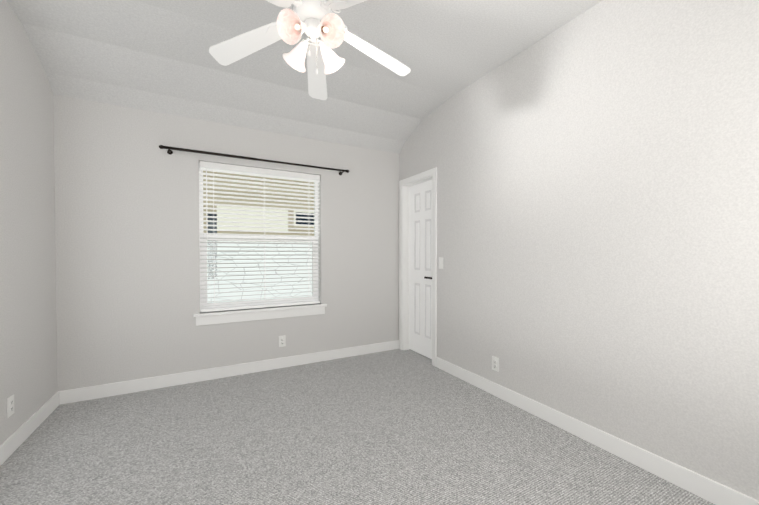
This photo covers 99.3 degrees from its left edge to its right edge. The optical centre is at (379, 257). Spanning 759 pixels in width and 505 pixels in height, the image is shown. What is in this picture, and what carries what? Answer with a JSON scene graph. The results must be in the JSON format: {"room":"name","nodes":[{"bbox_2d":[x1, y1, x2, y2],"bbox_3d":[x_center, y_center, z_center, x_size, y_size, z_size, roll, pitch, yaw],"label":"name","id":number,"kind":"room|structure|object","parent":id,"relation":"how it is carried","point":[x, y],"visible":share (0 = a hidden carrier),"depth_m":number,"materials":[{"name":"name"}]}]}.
{"room":"empty bedroom","nodes":[
{"label":"empty bedroom","id":0,"kind":"room"},
{"bbox_2d":[0,0,57,444],"bbox_3d":[-1.709,-0.189,0.938,0.001,2.800,3.750,0,1,-28],"label":"wall","id":1,"kind":"structure","parent":0,"point":[28,347],"depth_m":2.15,"materials":[{"name":"paint"}]},
{"bbox_2d":[7,394,13,417],"bbox_3d":[-2.256,0.906,1.975,0.009,0.118,0.072,0,1,-28],"label":"electrical outlet","id":2,"kind":"object","parent":1,"relation":"attached to","point":[10,405],"visible":1,"depth_m":1.97,"materials":[{"name":"white plastic"}]},
{"bbox_2d":[0,390,63,465],"bbox_3d":[-1.702,1.156,0.962,0.017,0.110,3.750,0,1,-28],"label":"baseboard","id":3,"kind":"structure","parent":1,"relation":"attached to","point":[7,448],"depth_m":2.15,"materials":[{"name":"white wood"}]},
{"bbox_2d":[53,94,398,390],"bbox_3d":[-1.200,-0.070,3.410,3.245,2.490,0.110,0,1,-28],"label":"wall","id":4,"kind":"structure","parent":0,"point":[127,247],"depth_m":2.96,"materials":[{"name":"paint"}]},
{"bbox_2d":[64,340,398,403],"bbox_3d":[-1.157,1.121,3.379,3.215,0.110,0.015,0,1,-28],"label":"baseboard","id":5,"kind":"structure","parent":4,"relation":"attached to","point":[131,386],"depth_m":3.12,"materials":[{"name":"white wood"}]},
{"bbox_2d":[159,145,348,174],"bbox_3d":[-1.160,-0.975,3.297,1.812,0.054,0.102,0,1,-28],"label":"curtain rod","id":6,"kind":"object","parent":4,"relation":"attached to","point":[170,151],"visible":1,"depth_m":3.13,"materials":[{"name":"brown metal"}]},
{"bbox_2d":[193,167,326,325],"bbox_3d":[-1.215,-0.147,3.409,1.312,1.571,0.195,0,1,-28],"label":"window","id":7,"kind":"structure","parent":4,"relation":"in","point":[203,300],"depth_m":3.35,"materials":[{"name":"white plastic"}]},
{"bbox_2d":[199,161,319,311],"bbox_3d":[-1.208,-0.204,3.395,1.190,1.452,0.068,0,1,-28],"label":"window blinds","id":8,"kind":"object","parent":7,"relation":"attached to","point":[236,169],"visible":0.98,"depth_m":3.35,"materials":[{"name":"grey plastic"}]},
{"bbox_2d":[279,335,285,346],"bbox_3d":[-1.037,0.890,3.444,0.072,0.118,0.009,0,1,-28],"label":"electrical outlet","id":9,"kind":"object","parent":4,"relation":"attached to","point":[282,341],"visible":1,"depth_m":3.44,"materials":[{"name":"white plastic"}]},
{"bbox_2d":[6,0,601,153],"bbox_3d":[-0.282,-1.445,1.692,3.245,0.310,3.750,0,1,-28],"label":"ceiling","id":10,"kind":"structure","parent":0,"point":[153,55],"depth_m":2.51,"materials":[{"name":"paint"}]},
{"bbox_2d":[209,0,410,99],"bbox_3d":[-0.332,-1.321,1.815,1.148,0.562,1.190,0,1,-28],"label":"ceiling fan","id":11,"kind":"object","parent":10,"relation":"hanging from","point":[313,20],"visible":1,"depth_m":1.85,"materials":[{"name":"white"}]},
{"bbox_2d":[0,349,714,504],"bbox_3d":[-0.238,1.199,1.753,3.745,0.001,4.150,0,1,-28],"label":"floor","id":12,"kind":"structure","parent":0,"point":[400,427],"depth_m":2.01,"materials":[{"name":"carpet"}]},
{"bbox_2d":[399,0,758,500],"bbox_3d":[1.145,-0.211,2.481,0.001,2.800,3.750,0,1,-28],"label":"wall","id":13,"kind":"structure","parent":0,"point":[597,165],"depth_m":1.94,"materials":[{"name":"paint"}]},
{"bbox_2d":[399,167,436,366],"bbox_3d":[0.483,0.099,3.815,0.131,2.142,0.744,0,1,-28],"label":"door frame","id":14,"kind":"structure","parent":13,"relation":"attached to","point":[407,183],"depth_m":4.05,"materials":[{"name":"white wood"}]},
{"bbox_2d":[409,180,431,358],"bbox_3d":[0.501,0.131,3.826,0.090,2.053,0.590,0,1,-28],"label":"door","id":15,"kind":"structure","parent":13,"relation":"in","point":[420,268],"depth_m":3.86,"materials":[{"name":"white wood"}]},
{"bbox_2d":[439,257,442,268],"bbox_3d":[0.643,0.056,3.396,0.017,0.118,0.072,0,1,-28],"label":"switch plate","id":16,"kind":"object","parent":13,"relation":"attached to","point":[440,263],"visible":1,"depth_m":3.39,"materials":[{"name":"white plastic"}]},
{"bbox_2d":[492,356,498,371],"bbox_3d":[0.993,0.910,2.769,0.009,0.118,0.072,0,1,-28],"label":"electrical outlet","id":17,"kind":"object","parent":13,"relation":"attached to","point":[495,363],"visible":1,"depth_m":2.76,"materials":[{"name":"white plastic"}]},
{"bbox_2d":[436,357,758,504],"bbox_3d":[1.312,1.138,2.173,0.017,0.110,2.955,0,1,-28],"label":"baseboard","id":18,"kind":"structure","parent":13,"relation":"attached to","point":[707,489],"depth_m":1.94,"materials":[{"name":"white wood"}]},
{"label":"outside","id":19,"kind":"structure","parent":0,"visible":0},
{"bbox_2d":[203,171,313,302],"bbox_3d":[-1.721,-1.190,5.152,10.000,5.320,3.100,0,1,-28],"label":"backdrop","id":20,"kind":"structure","parent":19,"point":[252,294],"depth_m":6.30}
]}

